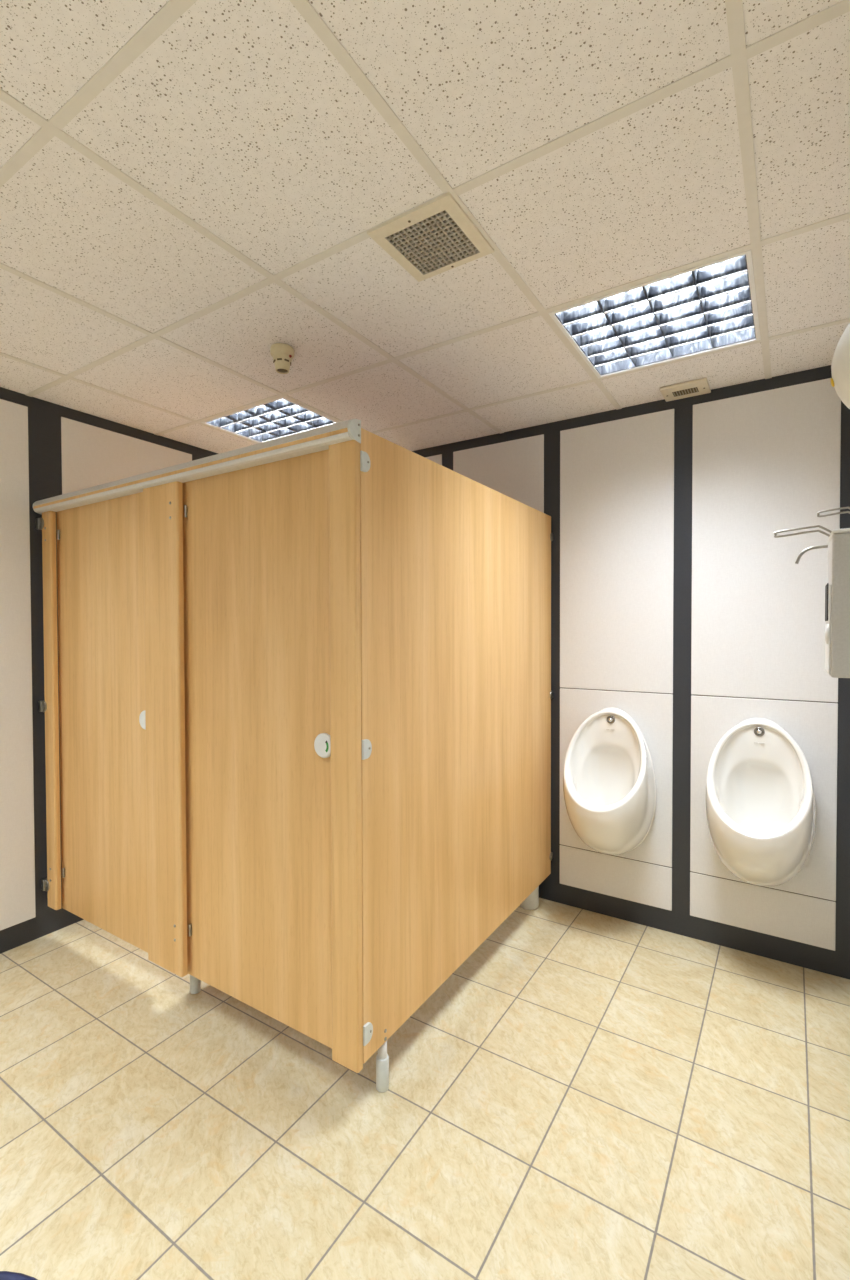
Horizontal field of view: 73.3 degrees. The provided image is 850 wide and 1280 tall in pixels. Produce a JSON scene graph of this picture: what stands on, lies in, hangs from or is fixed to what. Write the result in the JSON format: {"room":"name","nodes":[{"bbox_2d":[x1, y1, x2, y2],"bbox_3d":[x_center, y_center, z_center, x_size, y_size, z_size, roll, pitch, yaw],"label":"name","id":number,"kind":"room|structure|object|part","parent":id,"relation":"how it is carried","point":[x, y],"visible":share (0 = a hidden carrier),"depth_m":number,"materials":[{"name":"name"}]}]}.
{"room":"public restroom","nodes":[
{"label":"public restroom","id":0,"kind":"room"},
{"bbox_2d":[0,387,217,953],"bbox_3d":[-2.134,0.083,2.005,0.104,2.528,4.458,1,1,33],"label":"wall","id":1,"kind":"structure","parent":0,"point":[48,449],"depth_m":2.52,"materials":[{"name":"grey laminate"}]},
{"bbox_3d":[-1.925,0.112,2.242,0.006,2.260,0.682,1,1,33],"label":"wall panel","id":2,"kind":"part","parent":1,"relation":"part of","materials":[{"name":"laminate"}]},
{"bbox_3d":[-1.484,0.099,2.930,0.006,2.260,0.680,1,1,33],"label":"wall panel","id":3,"kind":"part","parent":1,"relation":"part of","materials":[{"name":"laminate"}]},
{"bbox_2d":[0,0,849,453],"bbox_3d":[-0.790,-1.059,1.121,3.145,0.015,4.498,1,1,33],"label":"ceiling","id":4,"kind":"structure","parent":0,"point":[238,116],"depth_m":1.34,"materials":[{"name":"tile"}]},
{"bbox_2d":[201,397,338,442],"bbox_3d":[-0.716,-1.136,2.921,0.575,0.110,0.575,1,1,33],"label":"ceiling light","id":5,"kind":"object","parent":4,"relation":"attached to","point":[280,417],"visible":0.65,"depth_m":2.87,"materials":[{"name":"white metal"}]},
{"bbox_3d":[-0.831,-1.111,2.996,0.012,0.048,0.549,1,1,33],"label":"louvre blade","id":6,"kind":"part","parent":5,"relation":"part of","materials":[{"name":"metal"}]},
{"bbox_3d":[-0.815,-1.106,2.768,0.545,0.049,0.007,1,1,33],"label":"cross blade","id":7,"kind":"part","parent":5,"relation":"part of","materials":[{"name":"metal"}]},
{"bbox_3d":[-0.716,-1.110,2.922,0.012,0.048,0.549,1,1,33],"label":"louvre blade","id":8,"kind":"part","parent":5,"relation":"part of","materials":[{"name":"metal"}]},
{"bbox_3d":[-0.765,-1.107,2.845,0.545,0.049,0.007,1,1,33],"label":"cross blade","id":9,"kind":"part","parent":5,"relation":"part of","materials":[{"name":"metal"}]},
{"bbox_3d":[-0.716,-1.109,2.922,0.545,0.049,0.007,1,1,33],"label":"cross blade","id":10,"kind":"part","parent":5,"relation":"part of","materials":[{"name":"metal"}]},
{"bbox_3d":[-0.600,-1.109,2.848,0.012,0.048,0.549,1,1,33],"label":"louvre blade","id":11,"kind":"part","parent":5,"relation":"part of","materials":[{"name":"metal"}]},
{"bbox_3d":[-0.666,-1.111,2.999,0.545,0.049,0.007,1,1,33],"label":"cross blade","id":12,"kind":"part","parent":5,"relation":"part of","materials":[{"name":"metal"}]},
{"bbox_2d":[270,343,293,373],"bbox_3d":[-0.522,-1.026,2.094,0.086,0.082,0.086,1,1,33],"label":"smoke detector","id":13,"kind":"object","parent":4,"relation":"attached to","point":[282,354],"visible":1,"depth_m":2.07,"materials":[{"name":"beige plastic"}]},
{"bbox_2d":[0,0,849,443],"bbox_3d":[-0.790,-1.052,1.121,3.105,0.007,4.458,1,1,33],"label":"ceiling grid","id":14,"kind":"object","parent":4,"relation":"attached to","point":[172,10],"depth_m":1.31,"materials":[{"name":"metal"}]},
{"bbox_2d":[367,192,493,281],"bbox_3d":[0.019,-1.053,1.514,0.246,0.010,0.244,1,1,33],"label":"ceiling vent","id":15,"kind":"object","parent":4,"relation":"in","point":[437,236],"visible":1,"depth_m":1.50,"materials":[{"name":"beige metal"}]},
{"bbox_2d":[385,210,479,274],"bbox_3d":[0.022,-1.055,1.522,0.189,0.005,0.193,1,1,33],"label":"grille","id":16,"kind":"object","parent":15,"relation":"attached to","point":[434,242],"depth_m":1.52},
{"bbox_2d":[548,250,760,378],"bbox_3d":[0.800,-1.122,1.950,0.575,0.110,0.575,1,1,33],"label":"ceiling light","id":17,"kind":"object","parent":4,"relation":"attached to","point":[712,306],"visible":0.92,"depth_m":1.94,"materials":[{"name":"white metal"}]},
{"bbox_3d":[0.684,-1.097,2.025,0.012,0.048,0.549,1,1,33],"label":"louvre blade","id":18,"kind":"part","parent":17,"relation":"part of","materials":[{"name":"metal"}]},
{"bbox_3d":[0.701,-1.093,1.797,0.545,0.049,0.007,1,1,33],"label":"cross blade","id":19,"kind":"part","parent":17,"relation":"part of","materials":[{"name":"metal"}]},
{"bbox_3d":[0.800,-1.096,1.951,0.012,0.048,0.549,1,1,33],"label":"louvre blade","id":20,"kind":"part","parent":17,"relation":"part of","materials":[{"name":"metal"}]},
{"bbox_3d":[0.750,-1.094,1.874,0.545,0.049,0.007,1,1,33],"label":"cross blade","id":21,"kind":"part","parent":17,"relation":"part of","materials":[{"name":"metal"}]},
{"bbox_3d":[0.800,-1.096,1.951,0.545,0.049,0.007,1,1,33],"label":"cross blade","id":22,"kind":"part","parent":17,"relation":"part of","materials":[{"name":"metal"}]},
{"bbox_3d":[0.849,-1.097,2.028,0.545,0.049,0.007,1,1,33],"label":"cross blade","id":23,"kind":"part","parent":17,"relation":"part of","materials":[{"name":"metal"}]},
{"bbox_3d":[0.898,-1.099,2.105,0.545,0.049,0.007,1,1,33],"label":"cross blade","id":24,"kind":"part","parent":17,"relation":"part of","materials":[{"name":"metal"}]},
{"bbox_3d":[0.915,-1.095,1.877,0.012,0.048,0.549,1,1,33],"label":"louvre blade","id":25,"kind":"part","parent":17,"relation":"part of","materials":[{"name":"metal"}]},
{"bbox_2d":[660,378,710,401],"bbox_3d":[1.118,-1.071,2.454,0.182,0.014,0.150,1,1,33],"label":"ceiling vent","id":26,"kind":"object","parent":4,"relation":"in","point":[700,386],"visible":1,"depth_m":2.44,"materials":[{"name":"beige plastic"}]},
{"bbox_2d":[673,388,697,396],"bbox_3d":[1.120,-1.065,2.456,0.090,0.002,0.055,1,1,33],"label":"grille","id":27,"kind":"object","parent":26,"relation":"attached to","point":[682,392],"depth_m":2.46,"materials":[{"name":"beige plastic"}]},
{"bbox_2d":[0,898,849,1279],"bbox_3d":[-0.783,1.389,1.165,3.305,0.060,4.658,1,1,33],"label":"floor","id":28,"kind":"structure","parent":0,"point":[587,1095],"depth_m":1.59,"materials":[{"name":"beige tile"}]},
{"bbox_2d":[0,1271,37,1279],"bbox_3d":[-0.676,1.186,0.714,0.400,0.362,0.400,1,1,33],"label":"waste bin","id":29,"kind":"object","parent":28,"relation":"on","point":[4,1275],"visible":1,"depth_m":0.90,"materials":[{"name":"blue plastic"}]},
{"bbox_2d":[33,419,552,1092],"bbox_3d":[-0.542,0.350,2.709,1.830,1.959,1.564,1,1,33],"label":"stall","id":30,"kind":"object","parent":28,"relation":"on","point":[303,711],"visible":1,"depth_m":1.95,"materials":[{"name":"brown wood"}]},
{"bbox_3d":[-1.315,0.321,2.358,0.743,1.774,0.018,1,1,33],"label":"door","id":31,"kind":"part","parent":30,"relation":"part of","materials":[{"name":"brown wood"}]},
{"bbox_3d":[-0.548,0.327,1.867,0.750,1.774,0.018,1,1,33],"label":"door","id":32,"kind":"part","parent":30,"relation":"part of","materials":[{"name":"brown wood"}]},
{"bbox_3d":[-0.128,1.239,1.718,0.028,0.076,0.028,1,1,33],"label":"leg","id":33,"kind":"part","parent":30,"relation":"part of","materials":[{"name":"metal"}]},
{"bbox_3d":[0.220,0.293,2.240,0.019,1.794,1.498,1,1,33],"label":"panel","id":34,"kind":"part","parent":30,"relation":"part of","materials":[{"name":"brown wood"}]},
{"bbox_2d":[520,886,538,909],"bbox_3d":[0.518,1.122,2.846,0.094,0.405,0.094,1,1,33],"label":"partition leg","id":35,"kind":"object","parent":28,"relation":"on","point":[531,902],"visible":0.2,"depth_m":2.81,"materials":[{"name":"white plastic"}]},
{"bbox_2d":[412,365,849,979],"bbox_3d":[0.442,0.057,3.059,3.305,2.528,0.104,1,1,33],"label":"wall","id":36,"kind":"structure","parent":0,"point":[677,606],"depth_m":2.52,"materials":[{"name":"grey laminate"}]},
{"bbox_3d":[-0.124,0.087,3.364,0.527,2.260,0.006,1,1,33],"label":"wall panel","id":37,"kind":"part","parent":36,"relation":"part of","materials":[{"name":"laminate"}]},
{"bbox_3d":[0.381,0.091,3.040,0.525,2.260,0.006,1,1,33],"label":"wall panel","id":38,"kind":"part","parent":36,"relation":"part of","materials":[{"name":"laminate"}]},
{"bbox_2d":[563,708,655,854],"bbox_3d":[0.814,0.665,2.587,0.404,0.688,0.325,1,1,33],"label":"urinal","id":39,"kind":"object","parent":36,"relation":"attached to","point":[609,781],"visible":1,"depth_m":2.61,"materials":[{"name":"white ceramic"}]},
{"bbox_3d":[0.897,1.128,2.730,0.525,0.195,0.006,1,1,33],"label":"wall panel","id":40,"kind":"part","parent":36,"relation":"part of","materials":[{"name":"laminate"}]},
{"bbox_3d":[0.896,0.635,2.721,0.525,0.784,0.006,1,1,33],"label":"wall panel","id":41,"kind":"part","parent":36,"relation":"part of","materials":[{"name":"laminate"}]},
{"bbox_3d":[0.893,-0.397,2.702,0.525,1.273,0.006,1,1,33],"label":"wall panel","id":42,"kind":"part","parent":36,"relation":"part of","materials":[{"name":"laminate"}]},
{"bbox_2d":[705,718,816,886],"bbox_3d":[1.314,0.670,2.267,0.404,0.688,0.325,1,1,33],"label":"urinal","id":43,"kind":"object","parent":36,"relation":"attached to","point":[760,803],"visible":1,"depth_m":2.30,"materials":[{"name":"white ceramic"}]},
{"bbox_3d":[1.404,1.133,2.405,0.528,0.195,0.006,1,1,33],"label":"wall panel","id":44,"kind":"part","parent":36,"relation":"part of","materials":[{"name":"laminate"}]},
{"bbox_3d":[1.402,0.639,2.397,0.528,0.784,0.006,1,1,33],"label":"wall panel","id":45,"kind":"part","parent":36,"relation":"part of","materials":[{"name":"laminate"}]},
{"bbox_3d":[1.399,-0.393,2.378,0.528,1.273,0.006,1,1,33],"label":"wall panel","id":46,"kind":"part","parent":36,"relation":"part of","materials":[{"name":"laminate"}]},
{"bbox_3d":[0.561,0.107,0.279,0.104,2.528,4.458,1,1,33],"label":"wall","id":47,"kind":"structure","parent":0,"visible":0},
{"bbox_2d":[774,525,831,563],"bbox_3d":[1.109,-0.171,1.514,0.318,0.277,0.090,1,1,33],"label":"soap dispenser","id":48,"kind":"object","parent":47,"relation":"attached to","point":[815,526],"visible":0.81,"depth_m":1.56,"materials":[{"name":"metal"}]},
{"bbox_3d":[1.044,-0.281,1.554,0.164,0.059,0.006,1,1,33],"label":"lever","id":49,"kind":"part","parent":48,"relation":"part of","materials":[{"name":"metal"}]},
{"bbox_3d":[1.084,-0.232,1.530,0.158,0.048,0.008,1,1,33],"label":"spout","id":50,"kind":"part","parent":48,"relation":"part of","materials":[{"name":"metal"}]},
{"bbox_2d":[817,507,849,516],"bbox_3d":[1.254,-0.251,1.642,0.213,0.271,0.090,1,1,33],"label":"soap dispenser","id":51,"kind":"object","parent":47,"relation":"attached to","point":[818,514],"visible":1,"depth_m":1.67,"materials":[{"name":"metal"}]},
{"bbox_2d":[825,528,849,677],"bbox_3d":[1.017,-0.080,1.272,0.211,0.324,0.182,1,1,33],"label":"dispenser","id":52,"kind":"object","parent":47,"relation":"attached to","point":[837,589],"visible":1,"depth_m":1.24,"materials":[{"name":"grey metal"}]},
{"bbox_3d":[1.020,-0.237,1.267,0.202,0.010,0.182,1,1,33],"label":"lid","id":53,"kind":"part","parent":52,"relation":"part of","materials":[{"name":"white plastic"}]},
{"bbox_2d":[830,323,849,408],"bbox_3d":[0.871,-0.545,1.042,0.215,0.210,0.240,1,1,33],"label":"air freshener","id":54,"kind":"object","parent":47,"relation":"attached to","point":[840,367],"visible":1,"depth_m":1.06,"materials":[{"name":"white plastic"}]}
]}

